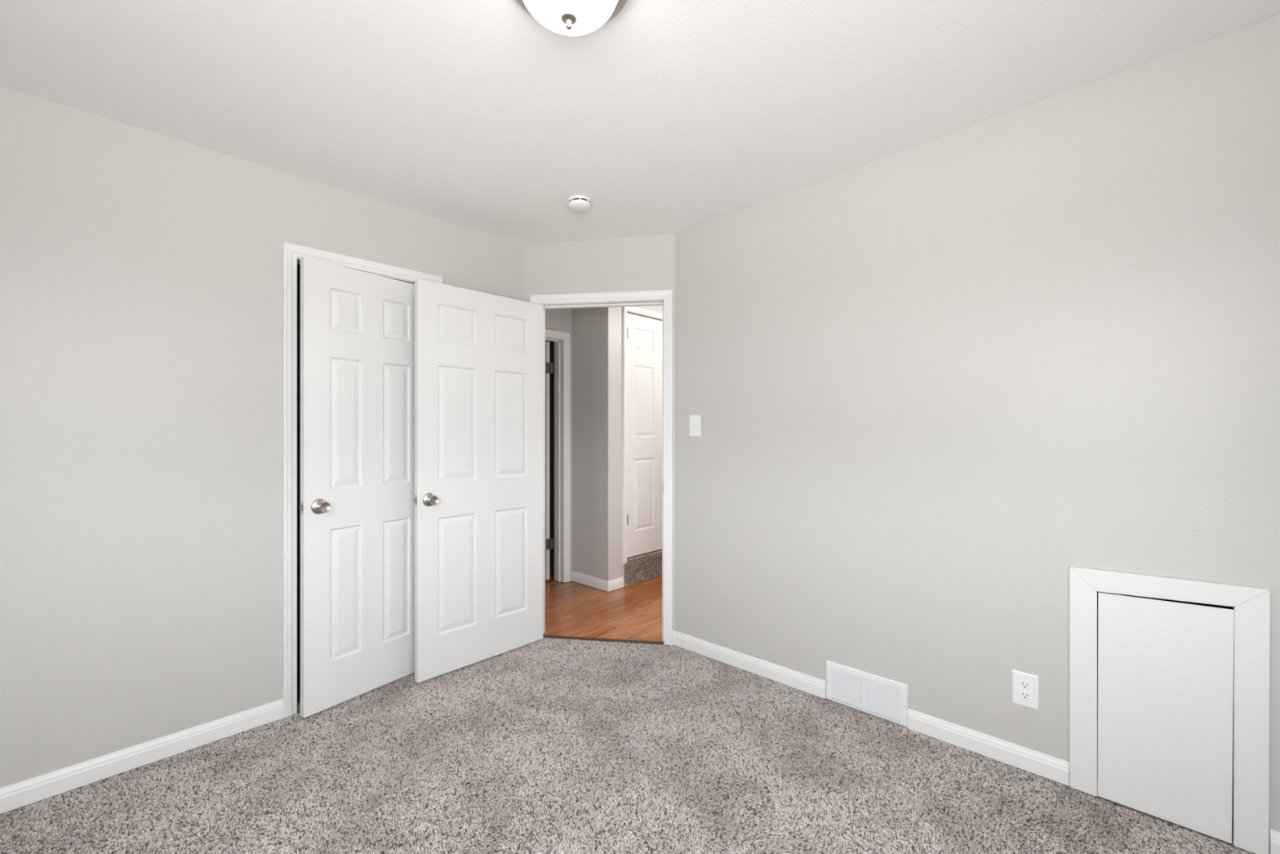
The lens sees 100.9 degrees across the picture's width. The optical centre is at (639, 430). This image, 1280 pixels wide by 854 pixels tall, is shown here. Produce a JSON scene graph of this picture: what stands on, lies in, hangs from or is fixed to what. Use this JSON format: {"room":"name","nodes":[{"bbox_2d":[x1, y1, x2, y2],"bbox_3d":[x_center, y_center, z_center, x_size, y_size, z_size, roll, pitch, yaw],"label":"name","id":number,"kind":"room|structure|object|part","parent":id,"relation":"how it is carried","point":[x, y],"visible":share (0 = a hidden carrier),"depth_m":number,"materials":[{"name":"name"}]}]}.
{"room":"empty bedroom","nodes":[
{"label":"empty bedroom","id":0,"kind":"room"},
{"bbox_2d":[0,85,524,787],"bbox_3d":[-1.676,0.000,2.345,0.100,2.680,2.688,0,0,43],"label":"wall","id":1,"kind":"structure","parent":0,"point":[141,269],"depth_m":2.02,"materials":[{"name":"paint"}]},
{"bbox_2d":[0,698,283,813],"bbox_3d":[-1.602,1.240,2.342,0.012,0.081,2.584,0,0,43],"label":"baseboard","id":2,"kind":"structure","parent":1,"relation":"attached to","point":[27,792],"depth_m":2.00,"materials":[{"name":"white paint"}]},
{"bbox_2d":[299,256,414,718],"bbox_3d":[-1.325,0.253,2.591,0.149,2.033,0.632,0,0,34],"label":"door","id":3,"kind":"structure","parent":1,"relation":"in","point":[357,508],"depth_m":2.53,"materials":[{"name":"white paint"}]},
{"bbox_3d":[-1.495,0.343,2.339,0.023,0.057,0.002,0,0,34],"label":"latch plate","id":4,"kind":"part","parent":3,"relation":"part of","materials":[{"name":"silver metal"}]},
{"bbox_3d":[-1.417,0.343,2.363,0.047,0.046,0.046,0,0,34],"label":"knob","id":5,"kind":"part","parent":3,"relation":"part of","materials":[{"name":"silver metal"}]},
{"bbox_2d":[282,241,442,718],"bbox_3d":[-1.372,0.222,2.658,0.118,2.117,0.741,0,0,43],"label":"door frame","id":6,"kind":"structure","parent":1,"relation":"attached to","point":[292,253],"depth_m":2.37,"materials":[{"name":"white paint"}]},
{"bbox_2d":[297,264,300,702],"bbox_3d":[-1.670,0.000,2.873,0.640,2.680,1.330,0,0,43],"label":"wall","id":7,"kind":"structure","parent":0,"point":[298,265],"depth_m":2.99,"materials":[{"name":"grey paint"}]},
{"bbox_2d":[545,340,554,567],"bbox_3d":[-1.391,0.000,4.574,1.230,2.680,1.700,0,0,43],"label":"wall","id":8,"kind":"structure","parent":0,"point":[551,343],"depth_m":5.17,"materials":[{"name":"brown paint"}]},
{"bbox_2d":[545,341,553,580],"bbox_3d":[-1.043,0.260,4.758,0.772,2.020,0.070,0,0,43],"label":"door","id":9,"kind":"structure","parent":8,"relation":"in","point":[548,366],"depth_m":4.49,"materials":[{"name":"white paint"}]},
{"bbox_2d":[545,328,569,582],"bbox_3d":[-0.978,0.229,4.160,0.138,2.101,0.987,0,0,43],"label":"door frame","id":10,"kind":"structure","parent":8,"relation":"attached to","point":[561,340],"depth_m":4.46,"materials":[{"name":"white paint"}]},
{"bbox_2d":[549,566,554,573],"bbox_3d":[-0.150,1.390,2.838,5.513,0.100,5.490,0,0,43],"label":"floor slab","id":11,"kind":"structure","parent":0,"point":[551,569],"depth_m":5.09,"materials":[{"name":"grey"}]},
{"bbox_2d":[545,308,571,581],"bbox_3d":[-1.070,0.000,4.074,0.120,2.680,1.305,0,0,43],"label":"wall","id":12,"kind":"structure","parent":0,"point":[558,319],"depth_m":4.48,"materials":[{"name":"paint"}]},
{"bbox_2d":[571,306,622,580],"bbox_3d":[-0.361,0.000,4.418,0.450,2.680,0.163,0,0,43],"label":"wall","id":13,"kind":"structure","parent":0,"point":[597,333],"depth_m":4.31,"materials":[{"name":"paint"}]},
{"bbox_2d":[570,570,608,591],"bbox_3d":[-0.417,1.240,4.349,0.462,0.081,0.012,0,0,43],"label":"baseboard","id":14,"kind":"structure","parent":13,"relation":"attached to","point":[586,580],"depth_m":4.34,"materials":[{"name":"white paint"}]},
{"bbox_2d":[608,577,623,591],"bbox_3d":[-0.197,1.240,4.255,0.012,0.081,0.174,0,0,43],"label":"baseboard","id":15,"kind":"structure","parent":13,"relation":"attached to","point":[618,583],"depth_m":4.25,"materials":[{"name":"white paint"}]},
{"bbox_2d":[524,233,675,631],"bbox_3d":[-0.250,0.000,3.276,0.944,2.680,0.100,0,0,8],"label":"wall","id":16,"kind":"structure","parent":0,"point":[639,263],"depth_m":3.21,"materials":[{"name":"paint"}]},
{"bbox_2d":[413,278,542,683],"bbox_3d":[-0.865,0.254,2.944,0.149,2.028,0.796,0,0,43],"label":"door","id":17,"kind":"structure","parent":16,"relation":"in","point":[478,499],"depth_m":2.89,"materials":[{"name":"white paint"}]},
{"bbox_3d":[-1.128,0.354,2.662,0.023,0.057,0.002,0,0,43],"label":"latch plate","id":18,"kind":"part","parent":17,"relation":"part of","materials":[{"name":"silver metal"}]},
{"bbox_3d":[-1.049,0.354,2.671,0.047,0.046,0.046,0,0,43],"label":"knob","id":19,"kind":"part","parent":17,"relation":"part of","materials":[{"name":"silver metal"}]},
{"bbox_2d":[529,289,672,645],"bbox_3d":[-0.236,0.223,3.265,0.884,2.115,0.118,0,0,8],"label":"door frame","id":20,"kind":"structure","parent":16,"relation":"attached to","point":[664,298],"depth_m":3.16,"materials":[{"name":"white paint"}]},
{"bbox_2d":[672,631,675,644],"bbox_3d":[-0.257,1.240,3.221,0.939,0.081,0.012,0,0,8],"label":"baseboard","id":21,"kind":"structure","parent":16,"relation":"attached to","point":[673,632],"depth_m":3.15,"materials":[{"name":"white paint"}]},
{"bbox_2d":[0,571,1254,853],"bbox_3d":[-0.138,1.309,2.814,5.363,0.050,5.370,0,0,43],"label":"floor","id":22,"kind":"structure","parent":0,"point":[1126,807],"depth_m":1.98,"materials":[{"name":"grey carpet"}]},
{"bbox_2d":[542,635,664,644],"bbox_3d":[-0.240,1.282,3.232,0.785,0.009,0.024,0,0,8],"label":"threshold strip","id":23,"kind":"object","parent":22,"relation":"on","point":[544,636],"visible":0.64,"depth_m":3.22,"materials":[{"name":"brown metal"}]},
{"bbox_2d":[0,637,1252,853],"bbox_3d":[-0.224,1.282,1.428,3.485,0.011,3.110,0,0,43],"label":"carpet","id":24,"kind":"object","parent":22,"relation":"on","point":[718,671],"visible":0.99,"depth_m":1.92,"materials":[{"name":"grey carpet"}]},
{"bbox_2d":[624,548,662,586],"bbox_3d":[0.049,1.180,4.782,0.353,0.212,0.886,0,0,43],"label":"carpeted step","id":25,"kind":"structure","parent":22,"relation":"on","point":[643,566],"depth_m":4.51,"materials":[{"name":"brown carpet"}]},
{"bbox_2d":[0,0,1279,244],"bbox_3d":[-0.183,-1.220,1.390,3.448,0.136,3.185,0,0,43],"label":"ceiling","id":26,"kind":"structure","parent":0,"point":[669,116],"depth_m":1.81,"materials":[{"name":"white paint"}]},
{"bbox_2d":[516,0,627,35],"bbox_3d":[-0.187,-1.130,1.390,0.333,0.153,0.333,0,0,43],"label":"ceiling light","id":27,"kind":"object","parent":26,"relation":"attached to","point":[566,17],"visible":1,"depth_m":1.39,"materials":[{"name":"white glass"}]},
{"bbox_2d":[568,195,591,212],"bbox_3d":[-0.309,-1.151,2.701,0.117,0.044,0.117,-2,-1,43],"label":"smoke detector","id":28,"kind":"object","parent":26,"relation":"attached to","point":[580,203],"visible":1,"depth_m":2.67,"materials":[{"name":"white plastic"}]},
{"bbox_2d":[622,305,662,586],"bbox_3d":[0.378,0.000,4.955,0.100,2.680,1.632,0,0,43],"label":"wall","id":29,"kind":"structure","parent":0,"point":[658,308],"depth_m":4.58,"materials":[{"name":"paint"}]},
{"bbox_2d":[622,306,662,564],"bbox_3d":[0.144,0.030,4.690,0.118,2.119,0.928,0,0,43],"label":"door frame","id":30,"kind":"structure","parent":29,"relation":"attached to","point":[630,309],"depth_m":4.33,"materials":[{"name":"white paint"}]},
{"bbox_2d":[626,312,662,557],"bbox_3d":[0.170,0.043,4.665,0.092,2.030,0.835,0,0,43],"label":"door","id":31,"kind":"structure","parent":29,"relation":"in","point":[644,335],"depth_m":4.53,"materials":[{"name":"white paint"}]},
{"bbox_2d":[675,14,1279,853],"bbox_3d":[1.237,0.000,2.271,2.712,2.680,0.100,0,0,43],"label":"wall","id":32,"kind":"structure","parent":0,"point":[931,383],"depth_m":2.08,"materials":[{"name":"paint"}]},
{"bbox_2d":[689,414,700,436],"bbox_3d":[0.312,-0.025,3.051,0.080,0.125,0.019,0,0,43],"label":"light switch","id":33,"kind":"object","parent":32,"relation":"attached to","point":[695,420],"visible":1,"depth_m":3.05,"materials":[{"name":"white plastic"}]},
{"bbox_2d":[826,660,907,726],"bbox_3d":[1.019,1.188,2.398,0.362,0.181,0.011,0,0,43],"label":"air vent","id":34,"kind":"object","parent":32,"relation":"in","point":[879,696],"visible":1,"depth_m":2.39,"materials":[{"name":"white metal"}]},
{"bbox_2d":[674,631,1279,853],"bbox_3d":[1.163,1.240,2.263,2.608,0.081,0.012,0,0,43],"label":"baseboard","id":35,"kind":"structure","parent":32,"relation":"attached to","point":[1046,766],"depth_m":2.19,"materials":[{"name":"white paint"}]},
{"bbox_2d":[1012,669,1039,710],"bbox_3d":[1.454,0.981,1.996,0.082,0.128,0.008,0,0,43],"label":"wall outlet","id":36,"kind":"object","parent":32,"relation":"attached to","point":[1025,686],"visible":1,"depth_m":1.99,"materials":[{"name":"white plastic"}]},
{"bbox_2d":[1019,691,1031,700],"bbox_3d":[1.452,1.001,1.994,0.034,0.028,0.003,0,0,43],"label":"receptacle","id":37,"kind":"object","parent":36,"relation":"attached to","point":[1024,695],"depth_m":1.99,"materials":[{"name":"white plastic"}]},
{"bbox_2d":[1019,680,1031,689],"bbox_3d":[1.452,0.961,1.994,0.034,0.028,0.003,0,0,43],"label":"receptacle","id":38,"kind":"object","parent":36,"relation":"attached to","point":[1024,685],"depth_m":1.99,"materials":[{"name":"white plastic"}]},
{"bbox_2d":[1097,592,1234,843],"bbox_3d":[1.714,0.915,1.737,0.318,0.722,0.006,0,0,43],"label":"access hatch","id":39,"kind":"object","parent":32,"relation":"attached to","point":[1166,668],"visible":1,"depth_m":1.73,"materials":[{"name":"white paint"}]},
{"bbox_2d":[1069,565,1270,853],"bbox_3d":[1.716,0.878,1.743,0.466,0.803,0.020,0,0,43],"label":"frame","id":40,"kind":"object","parent":32,"relation":"attached to","point":[1251,605],"visible":1,"depth_m":1.63,"materials":[{"name":"white paint"}]},
{"bbox_2d":[1097,591,1231,780],"bbox_3d":[1.895,0.905,1.932,0.400,0.850,0.300,0,0,43],"label":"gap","id":41,"kind":"structure","parent":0,"point":[1162,599],"depth_m":2.05,"materials":[{"name":"black"}]}
]}

